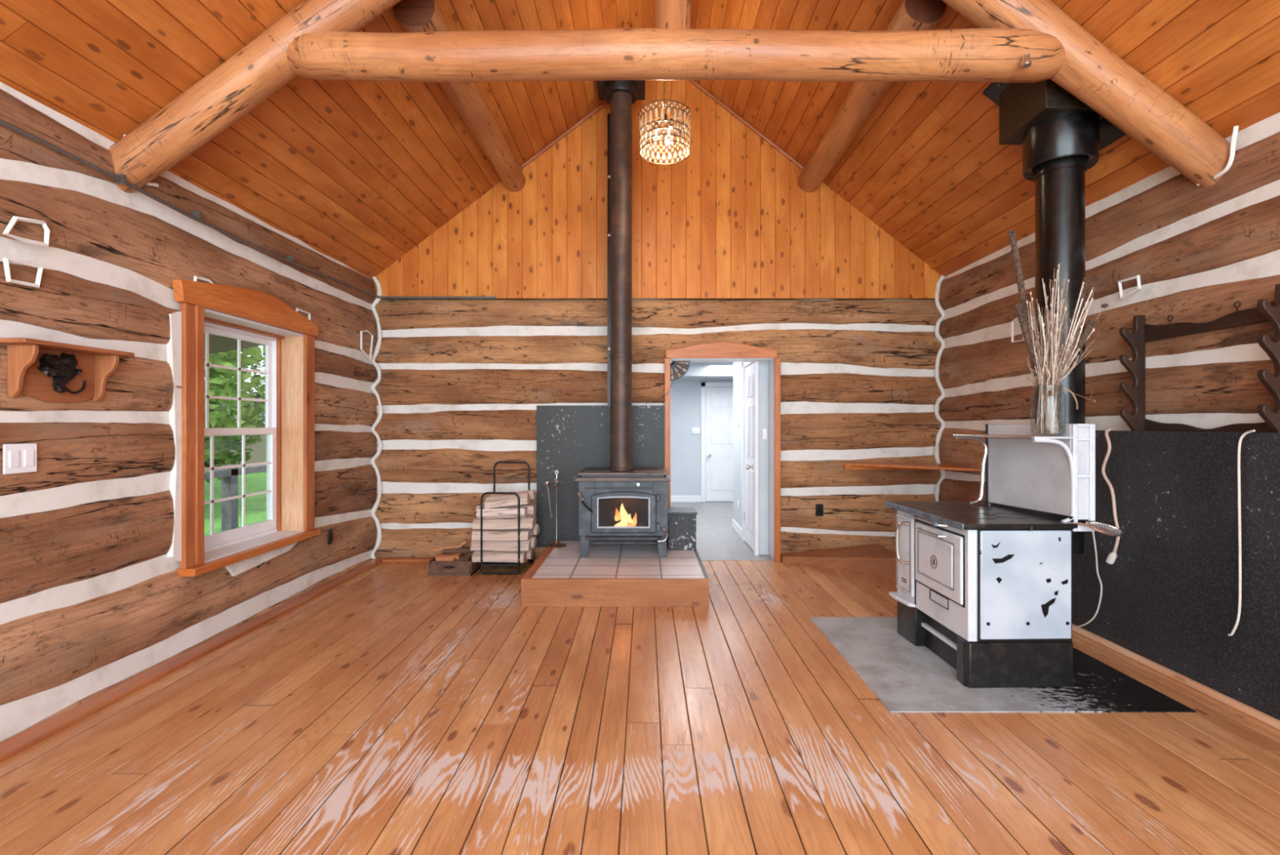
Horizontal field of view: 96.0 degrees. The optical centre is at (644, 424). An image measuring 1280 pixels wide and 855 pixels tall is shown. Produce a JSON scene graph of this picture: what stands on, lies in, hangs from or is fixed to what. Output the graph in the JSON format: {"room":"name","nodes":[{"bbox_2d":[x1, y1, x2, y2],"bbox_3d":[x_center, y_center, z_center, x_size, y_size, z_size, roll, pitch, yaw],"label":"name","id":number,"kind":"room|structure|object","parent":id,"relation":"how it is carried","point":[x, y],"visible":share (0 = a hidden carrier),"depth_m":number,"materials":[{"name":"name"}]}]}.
{"room":"log cabin interior","nodes":[
{"label":"log cabin interior","id":0,"kind":"room"},
{"bbox_2d":[0,81,377,741],"bbox_3d":[-2.807,-0.130,2.070,0.296,3.000,7.340,0,0,0],"label":"wall","id":1,"kind":"structure","parent":0,"point":[92,598],"depth_m":2.94,"materials":[{"name":"wood"}]},
{"bbox_2d":[2,443,36,474],"bbox_3d":[-2.654,0.145,2.450,0.013,0.125,0.130,0,0,0],"label":"light switch","id":2,"kind":"object","parent":1,"relation":"attached to","point":[17,458],"visible":1,"depth_m":2.44,"materials":[{"name":"white paint"}]},
{"bbox_2d":[2,257,43,288],"bbox_3d":[-2.658,-0.646,2.465,0.020,0.106,0.154,0,0,0],"label":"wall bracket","id":3,"kind":"structure","parent":1,"relation":"attached to","point":[6,260],"depth_m":2.45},
{"bbox_2d":[2,216,50,246],"bbox_3d":[-2.658,-0.838,2.479,0.020,0.120,0.184,0,0,0],"label":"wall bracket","id":4,"kind":"structure","parent":1,"relation":"attached to","point":[14,220],"depth_m":2.48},
{"bbox_2d":[0,337,134,402],"bbox_3d":[-2.605,-0.228,2.615,0.130,0.255,0.510,0,0,0],"label":"shelf","id":5,"kind":"object","parent":1,"relation":"attached to","point":[24,354],"visible":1,"depth_m":2.56,"materials":[{"name":"brown wood"}]},
{"bbox_2d":[37,351,86,394],"bbox_3d":[-2.635,-0.233,2.607,0.061,0.188,0.197,0,0,0],"label":"metal ornament","id":6,"kind":"object","parent":5,"relation":"attached to","point":[63,369],"visible":1,"depth_m":2.59,"materials":[{"name":"metal"}]},
{"bbox_2d":[166,311,181,560],"bbox_3d":[-2.683,0.070,3.280,0.034,1.440,0.080,0,0,0],"label":"trim","id":7,"kind":"structure","parent":1,"relation":"attached to","point":[174,346],"depth_m":3.28,"materials":[{"name":"paint"}]},
{"bbox_2d":[0,118,379,297],"bbox_3d":[-2.640,-1.231,3.346,0.061,0.076,4.692,0,0,0],"label":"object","id":8,"kind":"object","parent":1,"relation":"attached to","point":[119,179],"visible":1,"depth_m":3.09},
{"bbox_2d":[0,558,382,762],"bbox_3d":[-2.635,1.339,2.060,0.130,0.022,7.320,0,0,0],"label":"baseboard","id":9,"kind":"structure","parent":1,"relation":"attached to","point":[16,743],"depth_m":3.02,"materials":[{"name":"wood"}]},
{"bbox_2d":[193,275,213,283],"bbox_3d":[-2.658,-0.835,3.473,0.020,0.101,0.163,0,0,0],"label":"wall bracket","id":10,"kind":"structure","parent":1,"relation":"attached to","point":[195,277],"depth_m":3.45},
{"bbox_2d":[204,332,263,355],"bbox_3d":[-4.178,-1.100,4.000,2.445,0.540,6.000,0,0,0],"label":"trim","id":11,"kind":"structure","parent":1,"relation":"attached to","point":[217,344],"depth_m":6.71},
{"bbox_2d":[204,321,277,552],"bbox_3d":[-2.880,0.074,3.965,0.070,1.519,1.046,0,0,0],"label":"window","id":12,"kind":"structure","parent":1,"relation":"in","point":[212,541],"depth_m":4.12,"materials":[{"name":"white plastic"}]},
{"bbox_2d":[204,316,284,530],"bbox_3d":[-2.830,0.072,3.965,0.050,1.516,1.070,0,0,0],"label":"trim","id":13,"kind":"structure","parent":1,"relation":"attached to","point":[278,337],"depth_m":4.46,"materials":[{"name":"wood"}]},
{"bbox_2d":[171,279,318,337],"bbox_3d":[-2.652,-0.805,3.950,0.055,0.210,1.379,0,0,0],"label":"trim","id":14,"kind":"structure","parent":1,"relation":"attached to","point":[252,304],"depth_m":3.78,"materials":[{"name":"wood"}]},
{"bbox_2d":[179,302,314,568],"bbox_3d":[-2.655,0.067,3.958,0.050,1.534,1.285,0,0,0],"label":"trim","id":15,"kind":"structure","parent":1,"relation":"attached to","point":[192,315],"depth_m":3.38,"materials":[{"name":"wood"}]},
{"bbox_2d":[175,528,319,576],"bbox_3d":[-2.750,0.857,3.965,0.310,0.046,1.290,0,0,0],"label":"trim","id":16,"kind":"structure","parent":1,"relation":"attached to","point":[195,571],"depth_m":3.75,"materials":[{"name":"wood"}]},
{"bbox_2d":[204,308,303,336],"bbox_3d":[-2.781,-0.692,3.965,0.247,0.015,1.042,0,0,0],"label":"trim","id":17,"kind":"structure","parent":1,"relation":"attached to","point":[209,313],"depth_m":3.92,"materials":[{"name":"white paint"}]},
{"bbox_2d":[225,542,297,575],"bbox_3d":[-2.670,0.934,4.040,0.040,0.092,0.760,0,0,0],"label":"trim","id":18,"kind":"structure","parent":1,"relation":"attached to","point":[236,568],"depth_m":3.91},
{"bbox_2d":[281,333,303,530],"bbox_3d":[-2.783,0.075,3.965,0.245,1.550,1.070,0,0,0],"label":"trim","id":19,"kind":"structure","parent":1,"relation":"attached to","point":[292,347],"depth_m":4.49,"materials":[{"name":"wood"}]},
{"bbox_2d":[328,528,333,544],"bbox_3d":[-2.651,0.950,4.860,0.013,0.120,0.063,0,0,0],"label":"wall outlet","id":20,"kind":"object","parent":1,"relation":"attached to","point":[330,531],"visible":1,"depth_m":4.85,"materials":[{"name":"black plastic"}]},
{"bbox_2d":[360,329,373,360],"bbox_3d":[-2.658,-0.757,5.511,0.020,0.291,0.239,0,0,0],"label":"wall bracket","id":21,"kind":"object","parent":1,"relation":"attached to","point":[364,331],"depth_m":5.50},
{"bbox_2d":[0,502,1279,854],"bbox_3d":[0.130,1.408,3.350,6.200,0.124,13.700,0,0,0],"label":"floor","id":22,"kind":"structure","parent":0,"point":[397,708],"depth_m":2.39,"materials":[{"name":"brown wood"}]},
{"bbox_2d":[427,553,480,576],"bbox_3d":[-1.738,1.285,5.284,0.385,0.130,0.332,0,0,0],"label":"tray","id":23,"kind":"object","parent":22,"relation":"on","point":[435,568],"visible":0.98,"depth_m":5.13,"materials":[{"name":"wood"}]},
{"bbox_2d":[435,552,462,560],"bbox_3d":[-1.780,1.218,5.232,0.206,0.103,0.147,0,0,-6],"label":"chunk","id":24,"kind":"object","parent":23,"relation":"in","point":[450,557],"visible":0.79,"depth_m":5.18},
{"bbox_2d":[453,555,470,560],"bbox_3d":[-1.654,1.222,5.206,0.136,0.068,0.098,0,0,-9],"label":"chunk","id":25,"kind":"object","parent":23,"relation":"in","point":[460,557],"visible":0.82,"depth_m":5.18,"materials":[{"name":"brown wood"}]},
{"bbox_2d":[462,550,475,559],"bbox_3d":[-1.607,1.204,5.309,0.130,0.097,0.103,0,0,-29],"label":"chunk","id":26,"kind":"object","parent":23,"relation":"in","point":[469,553],"visible":0.44,"depth_m":5.27,"materials":[{"name":"brown wood"}]},
{"bbox_2d":[442,546,471,554],"bbox_3d":[-1.730,1.170,5.339,0.266,0.078,0.093,0,0,-5],"label":"chunk","id":27,"kind":"object","parent":26,"relation":"on","point":[464,549],"visible":0.72,"depth_m":5.30,"materials":[{"name":"brown wood"}]},
{"bbox_2d":[432,544,462,551],"bbox_3d":[-1.810,1.133,5.291,0.264,0.052,0.031,0,0,-4],"label":"chunk","id":28,"kind":"object","parent":27,"relation":"on","point":[458,545],"visible":1,"depth_m":5.28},
{"bbox_2d":[480,461,534,573],"bbox_3d":[-1.295,0.853,5.400,0.440,0.995,0.500,0,0,0],"label":"rack","id":29,"kind":"object","parent":22,"relation":"on","point":[531,561],"visible":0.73,"depth_m":5.15,"materials":[{"name":"metal"}]},
{"bbox_2d":[471,550,526,562],"bbox_3d":[-1.317,1.197,5.231,0.464,0.101,0.158,0,0,0],"label":"log","id":30,"kind":"object","parent":29,"relation":"on","point":[487,555],"visible":0.92,"depth_m":5.17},
{"bbox_2d":[470,539,531,551],"bbox_3d":[-1.304,1.097,5.236,0.521,0.100,0.158,0,0,0],"label":"log","id":31,"kind":"object","parent":30,"relation":"on","point":[495,545],"visible":0.88,"depth_m":5.18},
{"bbox_2d":[471,528,531,540],"bbox_3d":[-1.298,0.997,5.231,0.503,0.095,0.156,0,0,0],"label":"log","id":32,"kind":"object","parent":31,"relation":"on","point":[487,534],"visible":0.94,"depth_m":5.16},
{"bbox_2d":[471,516,534,528],"bbox_3d":[-1.278,0.897,5.231,0.539,0.100,0.148,0,0,0],"label":"log","id":33,"kind":"object","parent":32,"relation":"on","point":[506,522],"visible":0.96,"depth_m":5.17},
{"bbox_2d":[475,506,527,518],"bbox_3d":[-1.293,0.801,5.231,0.433,0.102,0.154,0,0,0],"label":"log","id":34,"kind":"object","parent":33,"relation":"on","point":[497,512],"visible":0.92,"depth_m":5.16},
{"bbox_2d":[484,492,530,508],"bbox_3d":[-1.248,0.692,5.235,0.391,0.144,0.160,0,0,0],"label":"log","id":35,"kind":"object","parent":34,"relation":"on","point":[505,500],"visible":0.96,"depth_m":5.17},
{"bbox_2d":[516,547,533,559],"bbox_3d":[-1.284,1.198,5.363,0.470,0.118,0.165,0,0,0],"label":"log","id":36,"kind":"object","parent":29,"relation":"on","point":[530,553],"visible":0.13,"depth_m":5.31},
{"bbox_2d":[521,536,537,547],"bbox_3d":[-1.260,1.099,5.371,0.478,0.103,0.158,0,0,0],"label":"log","id":37,"kind":"object","parent":36,"relation":"on","point":[533,540],"visible":0.14,"depth_m":5.33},
{"bbox_2d":[490,527,533,536],"bbox_3d":[-1.272,0.996,5.368,0.458,0.096,0.156,0,0,0],"label":"log","id":38,"kind":"object","parent":37,"relation":"on","point":[531,529],"visible":0.06,"depth_m":5.29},
{"bbox_3d":[-1.304,0.896,5.365,0.495,0.099,0.153,0,0,0],"label":"log","id":39,"kind":"object","parent":38,"relation":"on","visible":0},
{"bbox_2d":[476,503,536,515],"bbox_3d":[-1.283,0.797,5.354,0.522,0.108,0.149,0,0,0],"label":"log","id":40,"kind":"object","parent":39,"relation":"on","point":[531,508],"visible":0.26,"depth_m":5.29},
{"bbox_3d":[-1.286,1.195,5.475,0.419,0.104,0.149,0,0,0],"label":"log","id":41,"kind":"object","parent":29,"relation":"on","visible":0},
{"bbox_3d":[-1.306,1.095,5.480,0.456,0.103,0.147,0,0,0],"label":"log","id":42,"kind":"object","parent":41,"relation":"on","visible":0},
{"bbox_2d":[533,524,539,534],"bbox_3d":[-1.270,0.995,5.476,0.512,0.101,0.156,0,0,0],"label":"log","id":43,"kind":"object","parent":42,"relation":"on","point":[536,528],"visible":0.12,"depth_m":5.43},
{"bbox_3d":[-1.294,0.895,5.485,0.506,0.109,0.155,0,0,0],"label":"log","id":44,"kind":"object","parent":43,"relation":"on","visible":0},
{"bbox_3d":[-1.319,0.795,5.477,0.453,0.104,0.155,0,0,0],"label":"log","id":45,"kind":"object","parent":44,"relation":"on","visible":0},
{"bbox_2d":[490,489,536,500],"bbox_3d":[-1.251,0.688,5.483,0.415,0.134,0.150,0,0,0],"label":"log","id":46,"kind":"object","parent":45,"relation":"on","point":[532,493],"visible":0.24,"depth_m":5.45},
{"bbox_2d":[521,540,708,606],"bbox_3d":[-0.219,1.247,4.987,1.392,0.206,1.445,0,0,0],"label":"hearth","id":47,"kind":"object","parent":22,"relation":"on","point":[612,575],"visible":0.93,"depth_m":4.32,"materials":[{"name":"tile"}]},
{"bbox_2d":[546,470,566,547],"bbox_3d":[-0.830,0.789,5.420,0.184,0.714,0.184,0,0,0],"label":"stand","id":48,"kind":"object","parent":47,"relation":"on","point":[556,544],"visible":1,"depth_m":5.41,"materials":[{"name":"black metal"}]},
{"bbox_2d":[544,481,551,518],"bbox_3d":[-0.906,0.709,5.388,0.065,0.343,0.050,0,0,15],"label":"brush","id":49,"kind":"object","parent":48,"relation":"hanging from","point":[546,483],"visible":1,"depth_m":5.39,"materials":[{"name":"silver metal"}]},
{"bbox_2d":[574,467,670,556],"bbox_3d":[-0.190,0.777,5.196,0.820,0.745,0.648,0,0,0],"label":"wood stove","id":50,"kind":"object","parent":47,"relation":"on","point":[642,491],"visible":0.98,"depth_m":4.96,"materials":[{"name":"black metal"}]},
{"bbox_2d":[595,80,644,470],"bbox_3d":[-0.216,-1.538,5.260,0.440,3.899,0.400,0,0,0],"label":"pipe","id":51,"kind":"object","parent":50,"relation":"on","point":[621,95],"visible":0.84,"depth_m":5.17,"materials":[{"name":"black metal"}]},
{"bbox_2d":[604,520,645,525],"bbox_3d":[-0.175,0.892,5.145,0.362,0.062,0.094,0,0,-5],"label":"log","id":52,"kind":"object","parent":50,"relation":"in","point":[608,522],"visible":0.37,"depth_m":5.11,"materials":[{"name":"brown wood"}]},
{"bbox_2d":[614,502,636,525],"bbox_3d":[-0.172,0.815,5.103,0.445,0.250,0.230,0,0,0],"label":"flames","id":53,"kind":"object","parent":50,"relation":"in","point":[626,520],"visible":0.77,"depth_m":5.05},
{"bbox_2d":[666,506,697,549],"bbox_3d":[0.343,0.977,5.435,0.275,0.343,0.350,0,0,0],"label":"box","id":54,"kind":"object","parent":47,"relation":"on","point":[682,521],"visible":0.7,"depth_m":5.27,"materials":[{"name":"metal"}]},
{"bbox_2d":[780,543,896,575],"bbox_3d":[1.822,1.265,5.400,0.956,0.170,0.600,0,0,0],"label":"platform","id":55,"kind":"object","parent":22,"relation":"on","point":[872,557],"visible":0.86,"depth_m":5.40,"materials":[{"name":"wood"}]},
{"bbox_2d":[809,616,1195,711],"bbox_3d":[1.867,1.347,3.360,1.435,0.006,1.320,0,0,0],"label":"pad","id":56,"kind":"object","parent":22,"relation":"on","point":[904,676],"visible":0.64,"depth_m":2.96,"materials":[{"name":"metal"}]},
{"bbox_2d":[884,423,1124,688],"bbox_3d":[1.986,0.670,3.321,0.832,1.347,0.991,0,0,-1],"label":"range","id":57,"kind":"object","parent":56,"relation":"on","point":[986,587],"visible":1,"depth_m":2.96,"materials":[{"name":"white metal"}]},
{"bbox_2d":[888,501,1077,530],"bbox_3d":[1.889,0.510,3.348,0.618,0.053,0.887,0,0,0],"label":"cooktop","id":58,"kind":"object","parent":57,"relation":"in","point":[959,515],"depth_m":3.16,"materials":[{"name":"black metal"}]},
{"bbox_2d":[990,434,1073,439],"bbox_3d":[2.085,0.069,3.309,0.210,0.012,0.720,0,0,-1],"label":"shelf","id":59,"kind":"object","parent":57,"relation":"attached to","point":[992,436],"depth_m":3.05,"materials":[{"name":"white metal"}]},
{"bbox_2d":[1030,384,1078,435],"bbox_3d":[2.129,-0.071,3.024,0.184,0.264,0.156,0,0,-15],"label":"glass jar","id":60,"kind":"object","parent":57,"relation":"on","point":[1063,388],"visible":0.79,"depth_m":2.97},
{"bbox_2d":[1007,229,1039,393],"bbox_3d":[2.023,-0.489,3.039,0.211,1.074,0.039,0,0,0],"label":"spike","id":61,"kind":"object","parent":60,"relation":"in","point":[1020,280],"visible":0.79,"depth_m":3.03,"materials":[{"name":"plant"}]},
{"bbox_2d":[1013,302,1039,433],"bbox_3d":[2.011,-0.291,3.011,0.174,0.677,0.047,0,0,-13],"label":"spike","id":62,"kind":"object","parent":60,"relation":"in","point":[1018,307],"visible":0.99,"depth_m":3.00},
{"bbox_2d":[1026,262,1099,433],"bbox_3d":[2.204,-0.402,3.032,0.466,0.899,0.216,0,0,0],"label":"dried grass","id":63,"kind":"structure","parent":60,"relation":"in","point":[1050,358],"depth_m":3.00,"materials":[{"name":"plant"}]},
{"bbox_2d":[1037,287,1098,433],"bbox_3d":[2.210,-0.332,3.020,0.293,0.761,0.031,0,0,8],"label":"stem","id":64,"kind":"object","parent":60,"relation":"in","point":[1095,289],"visible":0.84,"depth_m":3.00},
{"bbox_2d":[1047,275,1091,433],"bbox_3d":[2.229,-0.371,3.038,0.298,0.838,0.040,0,0,-13],"label":"spike","id":65,"kind":"object","parent":60,"relation":"in","point":[1086,280],"visible":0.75,"depth_m":3.04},
{"bbox_2d":[1052,319,1097,406],"bbox_3d":[2.229,-0.248,2.995,0.224,0.593,0.038,0,0,3],"label":"spike","id":66,"kind":"object","parent":60,"relation":"in","point":[1086,331],"visible":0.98,"depth_m":2.98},
{"bbox_2d":[982,79,1126,554],"bbox_3d":[2.425,-0.662,3.360,0.580,2.877,0.560,0,0,0],"label":"pipe","id":67,"kind":"object","parent":57,"relation":"attached to","point":[1060,136],"visible":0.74,"depth_m":3.26,"materials":[{"name":"black metal"}]},
{"bbox_2d":[1071,531,1102,628],"bbox_3d":[2.800,1.025,3.706,0.009,0.731,0.359,0,0,0],"label":"cord","id":68,"kind":"object","parent":57,"relation":"hanging from","point":[1093,534],"visible":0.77,"depth_m":3.57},
{"bbox_2d":[1071,430,1279,719],"bbox_3d":[2.837,0.694,1.280,0.025,1.312,5.360,0,0,0],"label":"board","id":69,"kind":"object","parent":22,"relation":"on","point":[1170,597],"visible":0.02,"depth_m":2.98,"materials":[{"name":"stone"}]},
{"bbox_2d":[1101,428,1119,564],"bbox_3d":[2.800,0.431,3.462,0.051,0.814,0.125,0,0,17],"label":"power cord","id":70,"kind":"object","parent":69,"relation":"hanging from","point":[1112,556],"visible":0.94,"depth_m":3.45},
{"bbox_2d":[0,0,1279,279],"bbox_3d":[0.141,-2.595,1.228,6.118,2.446,9.584,0,0,0],"label":"ceiling","id":71,"kind":"structure","parent":0,"point":[361,173],"depth_m":3.91,"materials":[{"name":"brown wood"}]},
{"bbox_2d":[392,0,525,191],"bbox_3d":[-1.306,-2.387,4.503,0.251,0.266,2.471,0,0,0],"label":"purlin","id":72,"kind":"object","parent":71,"relation":"attached to","point":[468,100],"visible":0.77,"depth_m":4.21,"materials":[{"name":"wood"}]},
{"bbox_2d":[639,80,690,164],"bbox_3d":[0.157,-2.876,4.530,0.403,1.489,0.403,0,0,34],"label":"pendant lamp","id":73,"kind":"object","parent":71,"relation":"hanging from","point":[669,131],"visible":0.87,"depth_m":4.42,"materials":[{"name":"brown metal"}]},
{"bbox_2d":[108,0,1230,193],"bbox_3d":[0.142,-2.390,2.991,5.975,2.425,0.312,0,0,0],"label":"roof truss","id":74,"kind":"object","parent":71,"relation":"attached to","point":[1014,41],"visible":0.98,"depth_m":2.91,"materials":[{"name":"brown wood"}]},
{"bbox_2d":[797,0,946,192],"bbox_3d":[1.613,-2.398,4.508,0.240,0.242,2.463,0,0,1],"label":"purlin","id":75,"kind":"object","parent":71,"relation":"attached to","point":[863,98],"visible":0.72,"depth_m":4.24,"materials":[{"name":"wood"}]},
{"bbox_2d":[373,80,942,558],"bbox_3d":[0.130,-1.180,5.856,5.800,5.100,0.297,0,0,0],"label":"wall","id":76,"kind":"structure","parent":0,"point":[462,384],"depth_m":5.72,"materials":[{"name":"wood"}]},
{"bbox_2d":[371,276,382,558],"bbox_3d":[-2.654,-0.061,5.705,0.122,2.836,0.048,0,0,0],"label":"trim","id":77,"kind":"structure","parent":76,"relation":"attached to","point":[376,300],"depth_m":5.69,"materials":[{"name":"paint"}]},
{"bbox_2d":[378,296,496,298],"bbox_3d":[-2.056,-1.252,5.694,1.168,0.020,0.028,0,0,0],"label":"metal strip","id":78,"kind":"object","parent":76,"relation":"attached to","point":[380,297],"visible":1,"depth_m":5.68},
{"bbox_2d":[382,556,538,562],"bbox_3d":[-1.745,1.335,5.680,1.650,0.030,0.100,0,0,0],"label":"baseboard","id":79,"kind":"structure","parent":76,"relation":"attached to","point":[388,559],"depth_m":5.63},
{"bbox_2d":[520,103,603,168],"bbox_3d":[-0.820,-2.844,5.690,0.818,0.630,0.034,0,0,0],"label":"trim","id":80,"kind":"structure","parent":76,"relation":"attached to","point":[598,108],"depth_m":5.68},
{"bbox_2d":[536,405,664,546],"bbox_3d":[-0.412,0.512,5.688,1.305,1.395,0.025,0,0,0],"label":"board","id":81,"kind":"object","parent":76,"relation":"attached to","point":[571,439],"visible":0.57,"depth_m":5.67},
{"bbox_2d":[607,113,610,406],"bbox_3d":[-0.247,-1.608,5.652,0.239,2.875,0.027,0,0,0],"label":"shield","id":82,"kind":"object","parent":76,"relation":"attached to","point":[608,114],"visible":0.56,"depth_m":5.65,"materials":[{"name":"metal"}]},
{"bbox_2d":[670,360,689,380],"bbox_3d":[0.349,-0.528,5.690,0.193,0.194,0.009,0,0,0],"label":"fan ornament","id":83,"kind":"object","parent":76,"relation":"attached to","point":[684,365],"visible":1,"depth_m":5.69,"materials":[{"name":"metal"}]},
{"bbox_2d":[664,342,780,561],"bbox_3d":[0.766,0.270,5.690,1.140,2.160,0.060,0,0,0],"label":"trim","id":84,"kind":"structure","parent":76,"relation":"attached to","point":[719,349],"depth_m":5.67,"materials":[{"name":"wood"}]},
{"bbox_2d":[688,80,804,169],"bbox_3d":[0.990,-2.981,5.690,1.198,0.951,0.034,0,0,0],"label":"trim","id":85,"kind":"structure","parent":76,"relation":"attached to","point":[704,90],"depth_m":5.68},
{"bbox_2d":[815,503,822,515],"bbox_3d":[1.729,0.850,5.702,0.075,0.120,0.013,0,0,0],"label":"wall outlet","id":86,"kind":"object","parent":76,"relation":"attached to","point":[819,507],"visible":1,"depth_m":5.70,"materials":[{"name":"black plastic"}]},
{"bbox_2d":[842,462,981,471],"bbox_3d":[2.436,0.417,5.333,0.949,0.065,0.764,0,0,0],"label":"corner shelf","id":87,"kind":"object","parent":76,"relation":"attached to","point":[846,465],"visible":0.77,"depth_m":5.55,"materials":[{"name":"wood"}]},
{"bbox_2d":[933,275,945,501],"bbox_3d":[2.924,-0.064,5.705,0.109,2.836,0.050,0,0,0],"label":"trim","id":88,"kind":"structure","parent":76,"relation":"attached to","point":[938,305],"depth_m":5.69,"materials":[{"name":"paint"}]},
{"bbox_2d":[671,379,733,502],"bbox_3d":[0.900,0.170,10.085,4.600,2.360,0.130,0,0,0],"label":"wall","id":89,"kind":"structure","parent":0,"point":[686,394],"depth_m":10.02,"materials":[{"name":"grey paint"}]},
{"bbox_2d":[671,495,701,502],"bbox_3d":[-0.210,1.295,10.010,2.380,0.110,0.020,0,0,0],"label":"baseboard","id":90,"kind":"structure","parent":89,"relation":"attached to","point":[673,498],"depth_m":10.00,"materials":[{"name":"white paint"}]},
{"bbox_2d":[691,426,700,433],"bbox_3d":[0.889,0.110,10.004,0.150,0.110,0.013,0,0,0],"label":"light switch","id":91,"kind":"object","parent":89,"relation":"attached to","point":[694,429],"visible":1,"depth_m":10.00,"materials":[{"name":"white paint"}]},
{"bbox_2d":[671,362,733,379],"bbox_3d":[0.900,-0.895,9.660,4.600,0.230,0.720,0,0,0],"label":"ceiling","id":92,"kind":"structure","parent":89,"relation":"attached to","point":[696,371],"depth_m":9.30,"materials":[{"name":"grey paint"}]},
{"bbox_2d":[701,382,733,502],"bbox_3d":[1.427,0.310,10.010,0.905,2.080,0.040,0,0,0],"label":"trim","id":93,"kind":"structure","parent":89,"relation":"attached to","point":[704,384],"depth_m":9.99,"materials":[{"name":"white paint"}]},
{"bbox_2d":[705,386,733,501],"bbox_3d":[1.427,0.344,9.985,0.737,1.981,0.110,0,0,0],"label":"door","id":94,"kind":"structure","parent":89,"relation":"in","point":[718,400],"depth_m":10.01,"materials":[{"name":"white paint"}]},
{"bbox_2d":[733,361,768,554],"bbox_3d":[2.180,0.170,6.755,2.040,2.360,1.590,0,0,0],"label":"wall","id":95,"kind":"structure","parent":0,"point":[762,366],"depth_m":5.96,"materials":[{"name":"grey paint"}]},
{"bbox_2d":[732,519,742,537],"bbox_3d":[1.153,1.295,6.760,0.015,0.110,1.580,0,0,0],"label":"baseboard","id":96,"kind":"structure","parent":95,"relation":"attached to","point":[735,526],"depth_m":7.12,"materials":[{"name":"white paint"}]},
{"bbox_2d":[743,363,753,550],"bbox_3d":[1.124,0.344,6.312,0.112,1.981,0.636,0,0,0],"label":"door","id":97,"kind":"structure","parent":95,"relation":"in","point":[748,371],"depth_m":6.34,"materials":[{"name":"white paint"}]},
{"bbox_2d":[742,361,758,555],"bbox_3d":[1.150,0.310,6.305,0.040,2.080,0.790,0,0,0],"label":"trim","id":98,"kind":"structure","parent":95,"relation":"attached to","point":[744,365],"depth_m":5.92,"materials":[{"name":"white paint"}]},
{"bbox_2d":[938,111,1279,502],"bbox_3d":[3.068,-0.135,2.070,0.294,3.010,7.340,0,0,0],"label":"wall","id":99,"kind":"structure","parent":0,"point":[1196,251],"depth_m":3.34,"materials":[{"name":"wood"}]},
{"bbox_2d":[1011,317,1024,342],"bbox_3d":[2.918,-0.749,4.501,0.020,0.212,0.158,0,0,0],"label":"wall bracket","id":100,"kind":"structure","parent":99,"relation":"attached to","point":[1016,318],"depth_m":4.56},
{"bbox_2d":[1118,275,1141,298],"bbox_3d":[2.918,-0.824,3.468,0.020,0.116,0.153,0,0,0],"label":"wall bracket","id":101,"kind":"object","parent":99,"relation":"attached to","point":[1138,277],"depth_m":3.46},
{"bbox_2d":[1071,623,1279,729],"bbox_3d":[2.812,1.333,1.150,0.025,0.035,5.500,0,0,0],"label":"baseboard","id":102,"kind":"structure","parent":99,"relation":"attached to","point":[1232,702],"depth_m":2.98,"materials":[{"name":"wood"}]},
{"bbox_2d":[1119,283,1279,432],"bbox_3d":[2.849,-0.285,2.980,0.146,0.700,0.820,0,0,0],"label":"rack","id":103,"kind":"object","parent":99,"relation":"attached to","point":[1265,311],"visible":0.89,"depth_m":2.99,"materials":[{"name":"brown wood"}]},
{"bbox_2d":[1227,429,1255,635],"bbox_3d":[2.800,0.519,2.704,0.010,0.988,0.119,0,0,0],"label":"cord","id":104,"kind":"object","parent":103,"relation":"hanging from","point":[1232,633],"visible":1,"depth_m":2.71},
{"bbox_2d":[1196,125,1238,186],"bbox_3d":[2.918,-1.362,2.936,0.020,0.217,0.202,0,0,0],"label":"trim","id":105,"kind":"structure","parent":99,"relation":"attached to","point":[1235,129],"depth_m":2.86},
{"label":"outside","id":106,"kind":"structure","parent":0,"visible":0},
{"bbox_2d":[204,471,266,535],"bbox_3d":[-41.475,1.875,30.000,77.050,0.150,100.000,0,0,0],"label":"ground","id":107,"kind":"structure","parent":106,"point":[255,506],"depth_m":13.24,"materials":[{"name":"plant"}]},
{"bbox_2d":[204,345,265,483],"bbox_3d":[-9.664,-1.670,11.595,4.793,6.954,4.589,0,0,26],"label":"leafy tree","id":108,"kind":"object","parent":107,"relation":"on","point":[221,382],"visible":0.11,"depth_m":11.64,"materials":[{"name":"green plant"}]},
{"bbox_2d":[204,346,265,460],"bbox_3d":[-13.136,-2.434,15.228,6.384,8.480,6.236,0,0,0],"label":"leafy tree","id":109,"kind":"object","parent":107,"relation":"on","point":[258,395],"visible":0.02,"depth_m":16.34,"materials":[{"name":"green plant"}]},
{"bbox_2d":[204,345,265,392],"bbox_3d":[-23.130,-4.928,36.121,14.348,13.463,14.712,0,0,0],"label":"leafy tree","id":110,"kind":"object","parent":107,"relation":"on","point":[260,363],"visible":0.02,"depth_m":32.39,"materials":[{"name":"green plant"}]},
{"bbox_2d":[204,392,266,472],"bbox_3d":[-15.500,0.275,23.000,3.200,3.050,3.600,0,0,0],"label":"garden shed","id":111,"kind":"object","parent":107,"relation":"on","point":[259,454],"visible":0.1,"depth_m":21.50,"materials":[{"name":"paint"}]},
{"bbox_3d":[-4.117,1.630,5.000,2.365,0.320,8.000,0,0,0],"label":"trim","id":112,"kind":"structure","parent":107,"relation":"on","visible":0},
{"bbox_2d":[204,464,266,535],"bbox_3d":[-5.100,0.985,5.750,0.120,0.970,6.500,0,0,0],"label":"porch railing","id":113,"kind":"object","parent":112,"relation":"on","point":[229,477],"visible":0.15,"depth_m":7.02,"materials":[{"name":"grey wood"}]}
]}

